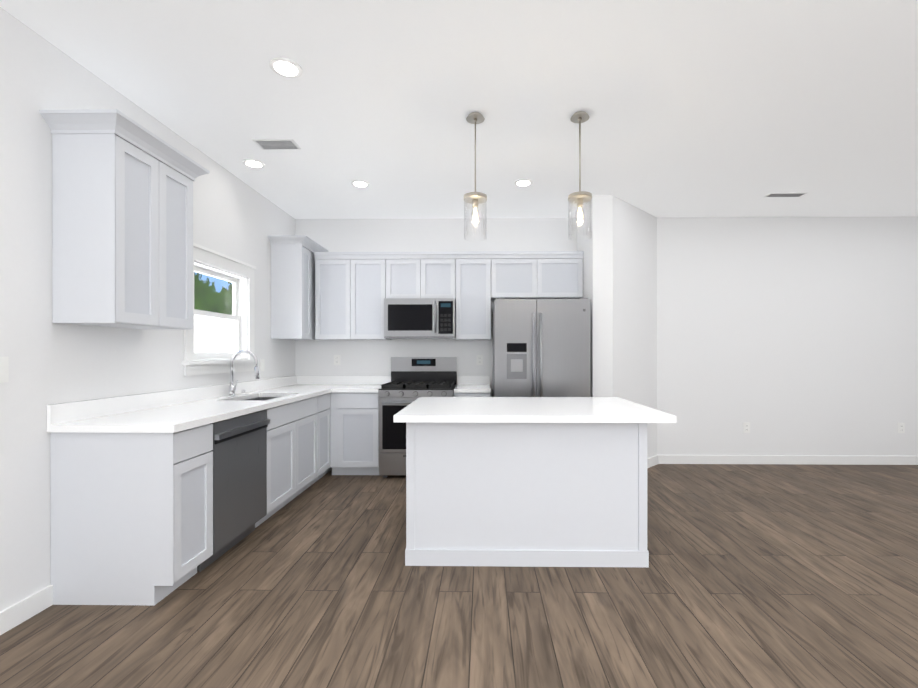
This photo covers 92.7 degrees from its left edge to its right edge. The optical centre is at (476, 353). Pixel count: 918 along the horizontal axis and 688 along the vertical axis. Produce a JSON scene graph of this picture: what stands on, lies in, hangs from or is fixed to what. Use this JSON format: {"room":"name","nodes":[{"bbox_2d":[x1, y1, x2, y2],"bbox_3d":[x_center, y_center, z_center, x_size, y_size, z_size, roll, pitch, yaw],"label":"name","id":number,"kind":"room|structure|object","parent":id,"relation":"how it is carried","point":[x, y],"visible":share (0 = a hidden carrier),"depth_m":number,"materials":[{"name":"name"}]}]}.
{"room":"kitchen","nodes":[
{"label":"kitchen","id":0,"kind":"room"},
{"bbox_2d":[0,464,917,687],"bbox_3d":[2.046,1.321,1.268,8.680,0.100,7.840,0,0,1],"label":"floor","id":1,"kind":"structure","parent":0,"point":[779,576],"depth_m":2.19,"materials":[{"name":"brown wood"}]},
{"bbox_2d":[50,424,212,605],"bbox_3d":[-1.843,0.833,2.379,0.628,0.876,0.331,0,0,1],"label":"base cabinet","id":2,"kind":"object","parent":1,"relation":"on","point":[131,518],"depth_m":2.21,"materials":[{"name":"paint"}]},
{"bbox_2d":[47,376,390,432],"bbox_3d":[-1.573,0.434,3.655,1.129,0.359,2.928,0,0,1],"label":"countertop","id":3,"kind":"structure","parent":2,"relation":"on","point":[173,411],"depth_m":2.85,"materials":[{"name":"white stone"}]},
{"bbox_2d":[228,350,259,395],"bbox_3d":[-1.951,0.161,3.754,0.266,0.387,0.216,0,0,1],"label":"faucet","id":4,"kind":"object","parent":3,"relation":"on","point":[232,388],"visible":1,"depth_m":3.67,"materials":[{"name":"silver metal"}]},
{"bbox_2d":[197,410,269,571],"bbox_3d":[-1.807,0.837,2.859,0.630,0.868,0.614,0,0,1],"label":"dishwasher","id":5,"kind":"object","parent":1,"relation":"on","point":[239,450],"visible":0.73,"depth_m":2.80,"materials":[{"name":"grey metal"}]},
{"bbox_2d":[265,393,331,492],"bbox_3d":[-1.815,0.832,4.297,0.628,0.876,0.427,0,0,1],"label":"base cabinet","id":6,"kind":"object","parent":1,"relation":"on","point":[298,432],"depth_m":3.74,"materials":[{"name":"paint"}]},
{"bbox_2d":[329,392,378,474],"bbox_3d":[-1.251,0.832,4.800,0.518,0.875,0.628,0,0,1],"label":"base cabinet","id":7,"kind":"object","parent":1,"relation":"on","point":[354,433],"visible":0.83,"depth_m":4.50,"materials":[{"name":"paint"}]},
{"bbox_2d":[378,357,456,476],"bbox_3d":[-0.608,0.652,4.731,0.756,1.235,0.744,0,0,1],"label":"range","id":8,"kind":"object","parent":1,"relation":"on","point":[413,379],"visible":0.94,"depth_m":4.44,"materials":[{"name":"silver metal"}]},
{"bbox_2d":[454,393,490,396],"bbox_3d":[-0.035,0.832,4.783,0.374,0.875,0.628,0,0,1],"label":"base cabinet","id":9,"kind":"object","parent":1,"relation":"on","point":[472,394],"depth_m":4.47,"materials":[{"name":"paint"}]},
{"bbox_2d":[454,376,490,392],"bbox_3d":[-0.035,0.323,4.772,0.376,0.138,0.648,0,0,1],"label":"countertop","id":10,"kind":"structure","parent":9,"relation":"on","point":[473,384],"depth_m":5.07,"materials":[{"name":"white stone"}]},
{"bbox_2d":[405,425,648,567],"bbox_3d":[0.307,0.833,3.075,1.454,0.874,0.923,0,0,1],"label":"kitchen island","id":11,"kind":"object","parent":1,"relation":"on","point":[530,481],"depth_m":2.63,"materials":[{"name":"paint"}]},
{"bbox_2d":[393,397,676,424],"bbox_3d":[0.341,0.374,3.050,1.620,0.040,1.084,0,0,1],"label":"island countertop","id":12,"kind":"structure","parent":11,"relation":"on","point":[426,410],"depth_m":2.65,"materials":[{"name":"white stone"}]},
{"bbox_2d":[493,298,590,396],"bbox_3d":[0.647,0.363,4.607,0.925,1.812,0.902,0,0,1],"label":"refrigerator","id":13,"kind":"object","parent":1,"relation":"on","point":[541,347],"visible":0.44,"depth_m":4.22,"materials":[{"name":"grey metal"}]},
{"bbox_2d":[0,7,917,610],"bbox_3d":[2.046,-0.153,1.267,8.680,2.850,7.840,0,0,1],"label":"wall","id":14,"kind":"structure","parent":0,"point":[788,335],"depth_m":5.03,"materials":[{"name":"paint"}]},
{"bbox_2d":[0,357,8,382],"bbox_3d":[-2.159,0.071,1.959,0.009,0.118,0.118,0,0,1],"label":"switch plate","id":15,"kind":"object","parent":14,"relation":"attached to","point":[4,369],"visible":1,"depth_m":2.00,"materials":[{"name":"white plastic"}]},
{"bbox_2d":[0,585,52,634],"bbox_3d":[-2.187,1.222,-0.085,0.015,0.100,4.710,0,0,1],"label":"baseboard","id":16,"kind":"structure","parent":14,"relation":"attached to","point":[20,612],"depth_m":2.08,"materials":[{"name":"white wood"}]},
{"bbox_2d":[39,109,209,328],"bbox_3d":[-1.961,-0.683,2.528,0.391,1.048,0.737,0,0,1],"label":"upper cabinet","id":17,"kind":"object","parent":14,"relation":"attached to","point":[122,220],"visible":1,"depth_m":2.25,"materials":[{"name":"paint"}]},
{"bbox_2d":[182,242,258,375],"bbox_3d":[-2.172,-0.338,3.689,0.175,0.995,1.000,0,0,1],"label":"window","id":18,"kind":"structure","parent":14,"relation":"in","point":[238,274],"depth_m":3.79,"materials":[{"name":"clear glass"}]},
{"bbox_2d":[260,359,264,370],"bbox_3d":[-2.124,0.110,4.348,0.009,0.118,0.075,0,0,1],"label":"electrical outlet plate","id":19,"kind":"object","parent":14,"relation":"attached to","point":[262,364],"visible":1,"depth_m":4.34,"materials":[{"name":"white plastic"}]},
{"bbox_2d":[268,235,327,339],"bbox_3d":[-1.928,-0.685,4.791,0.391,1.048,0.663,0,0,1],"label":"upper cabinet","id":20,"kind":"object","parent":14,"relation":"attached to","point":[292,287],"visible":0.98,"depth_m":4.53,"materials":[{"name":"paint"}]},
{"bbox_2d":[315,255,357,339],"bbox_3d":[-1.546,-0.624,4.956,0.441,0.925,0.322,0,0,1],"label":"upper cabinet","id":21,"kind":"object","parent":14,"relation":"attached to","point":[353,290],"depth_m":4.80,"materials":[{"name":"paint"}]},
{"bbox_2d":[334,355,339,364],"bbox_3d":[-1.629,0.069,5.115,0.075,0.118,0.010,0,0,1],"label":"outlet","id":22,"kind":"object","parent":14,"relation":"attached to","point":[336,359],"visible":1,"depth_m":5.11,"materials":[{"name":"white plastic"}]},
{"bbox_2d":[354,255,391,339],"bbox_3d":[-1.209,-0.624,4.951,0.441,0.925,0.322,0,0,1],"label":"upper cabinet","id":23,"kind":"object","parent":14,"relation":"attached to","point":[369,270],"depth_m":4.80,"materials":[{"name":"paint"}]},
{"bbox_2d":[386,252,425,297],"bbox_3d":[-0.770,-0.843,4.944,0.433,0.487,0.322,0,0,1],"label":"upper cabinet","id":24,"kind":"object","parent":14,"relation":"attached to","point":[405,274],"depth_m":4.79,"materials":[{"name":"paint"}]},
{"bbox_2d":[384,298,455,338],"bbox_3d":[-0.606,-0.386,4.862,0.758,0.420,0.482,0,0,1],"label":"microwave","id":25,"kind":"object","parent":24,"relation":"attached to","point":[419,318],"visible":0.98,"depth_m":4.67,"materials":[{"name":"silver metal"}]},
{"bbox_2d":[426,251,457,298],"bbox_3d":[-0.441,-0.843,4.939,0.433,0.487,0.322,0,0,1],"label":"upper cabinet","id":26,"kind":"object","parent":14,"relation":"attached to","point":[441,267],"depth_m":4.79,"materials":[{"name":"paint"}]},
{"bbox_2d":[455,251,493,339],"bbox_3d":[-0.030,-0.624,4.934,0.385,0.925,0.322,0,0,1],"label":"upper cabinet","id":27,"kind":"object","parent":14,"relation":"attached to","point":[475,268],"depth_m":4.78,"materials":[{"name":"paint"}]},
{"bbox_2d":[477,355,482,364],"bbox_3d":[0.041,0.069,5.091,0.075,0.118,0.010,0,0,1],"label":"outlet","id":28,"kind":"object","parent":14,"relation":"attached to","point":[479,359],"visible":1,"depth_m":5.09,"materials":[{"name":"white plastic"}]},
{"bbox_2d":[494,251,541,300],"bbox_3d":[0.441,-0.851,4.927,0.553,0.470,0.322,0,0,1],"label":"upper cabinet","id":29,"kind":"object","parent":14,"relation":"attached to","point":[517,274],"depth_m":4.77,"materials":[{"name":"paint"}]},
{"bbox_2d":[542,251,583,298],"bbox_3d":[0.890,-0.851,4.920,0.552,0.470,0.322,0,0,1],"label":"upper cabinet","id":30,"kind":"object","parent":14,"relation":"attached to","point":[562,271],"depth_m":4.77,"materials":[{"name":"paint"}]},
{"bbox_2d":[743,422,749,432],"bbox_3d":[3.121,0.849,5.047,0.075,0.118,0.010,0,0,1],"label":"outlet","id":31,"kind":"object","parent":14,"relation":"attached to","point":[746,427],"visible":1,"depth_m":5.05,"materials":[{"name":"white plastic"}]},
{"bbox_2d":[647,455,917,467],"bbox_3d":[3.820,1.219,4.693,4.910,0.100,0.700,0,0,1],"label":"baseboard","id":32,"kind":"structure","parent":14,"relation":"attached to","point":[657,459],"depth_m":5.03,"materials":[{"name":"white wood"}]},
{"bbox_2d":[898,423,904,432],"bbox_3d":[4.880,0.849,5.021,0.075,0.118,0.010,0,0,1],"label":"outlet","id":33,"kind":"object","parent":14,"relation":"attached to","point":[901,427],"visible":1,"depth_m":5.02,"materials":[{"name":"white plastic"}]},
{"bbox_2d":[0,0,917,218],"bbox_3d":[2.046,-1.629,1.266,8.680,0.100,7.840,0,0,1],"label":"ceiling","id":34,"kind":"structure","parent":0,"point":[716,108],"depth_m":2.68,"materials":[{"name":"paint"}]},
{"bbox_2d":[242,159,264,167],"bbox_3d":[-1.840,-1.574,3.623,0.170,0.010,0.170,0,0,1],"label":"recessed light","id":35,"kind":"object","parent":34,"relation":"in","point":[253,163],"visible":1,"depth_m":3.60,"materials":[{"name":"white plastic"}]},
{"bbox_2d":[252,139,300,149],"bbox_3d":[-1.495,-1.574,3.288,0.300,0.009,0.150,0,0,1],"label":"ceiling vent","id":36,"kind":"object","parent":34,"relation":"in","point":[276,144],"visible":0.96,"depth_m":3.28,"materials":[{"name":"grey metal"}]},
{"bbox_2d":[269,57,302,77],"bbox_3d":[-1.048,-1.573,2.412,0.170,0.010,0.170,0,0,1],"label":"recessed light","id":37,"kind":"object","parent":34,"relation":"in","point":[285,67],"visible":1,"depth_m":2.40,"materials":[{"name":"white plastic"}]},
{"bbox_2d":[351,180,369,187],"bbox_3d":[-1.074,-1.575,4.052,0.170,0.010,0.170,0,0,1],"label":"recessed light","id":38,"kind":"object","parent":34,"relation":"in","point":[360,183],"visible":0.96,"depth_m":4.04,"materials":[{"name":"white plastic"}]},
{"bbox_2d":[464,112,486,240],"bbox_3d":[-0.006,-1.171,2.897,0.156,0.814,0.156,0,0,1],"label":"pendant light","id":39,"kind":"object","parent":34,"relation":"hanging from","point":[474,199],"visible":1,"depth_m":2.88,"materials":[{"name":"clear glass"}]},
{"bbox_2d":[514,179,532,186],"bbox_3d":[0.436,-1.575,4.030,0.170,0.010,0.170,0,0,1],"label":"recessed light","id":40,"kind":"object","parent":34,"relation":"in","point":[523,182],"visible":1,"depth_m":4.01,"materials":[{"name":"white plastic"}]},
{"bbox_2d":[568,111,591,240],"bbox_3d":[0.684,-1.171,2.887,0.156,0.814,0.156,0,0,1],"label":"pendant light","id":41,"kind":"object","parent":34,"relation":"hanging from","point":[580,198],"visible":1,"depth_m":2.88,"materials":[{"name":"clear glass"}]},
{"bbox_2d":[764,192,807,196],"bbox_3d":[3.060,-1.575,4.332,0.360,0.009,0.110,0,0,1],"label":"ceiling vent","id":42,"kind":"object","parent":34,"relation":"in","point":[793,194],"visible":0.96,"depth_m":4.31,"materials":[{"name":"grey metal"}]},
{"label":"outside","id":43,"kind":"structure","parent":0,"visible":0},
{"bbox_2d":[194,272,233,352],"bbox_3d":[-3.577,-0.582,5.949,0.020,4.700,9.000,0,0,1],"label":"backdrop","id":44,"kind":"structure","parent":43,"point":[204,298],"depth_m":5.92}
]}

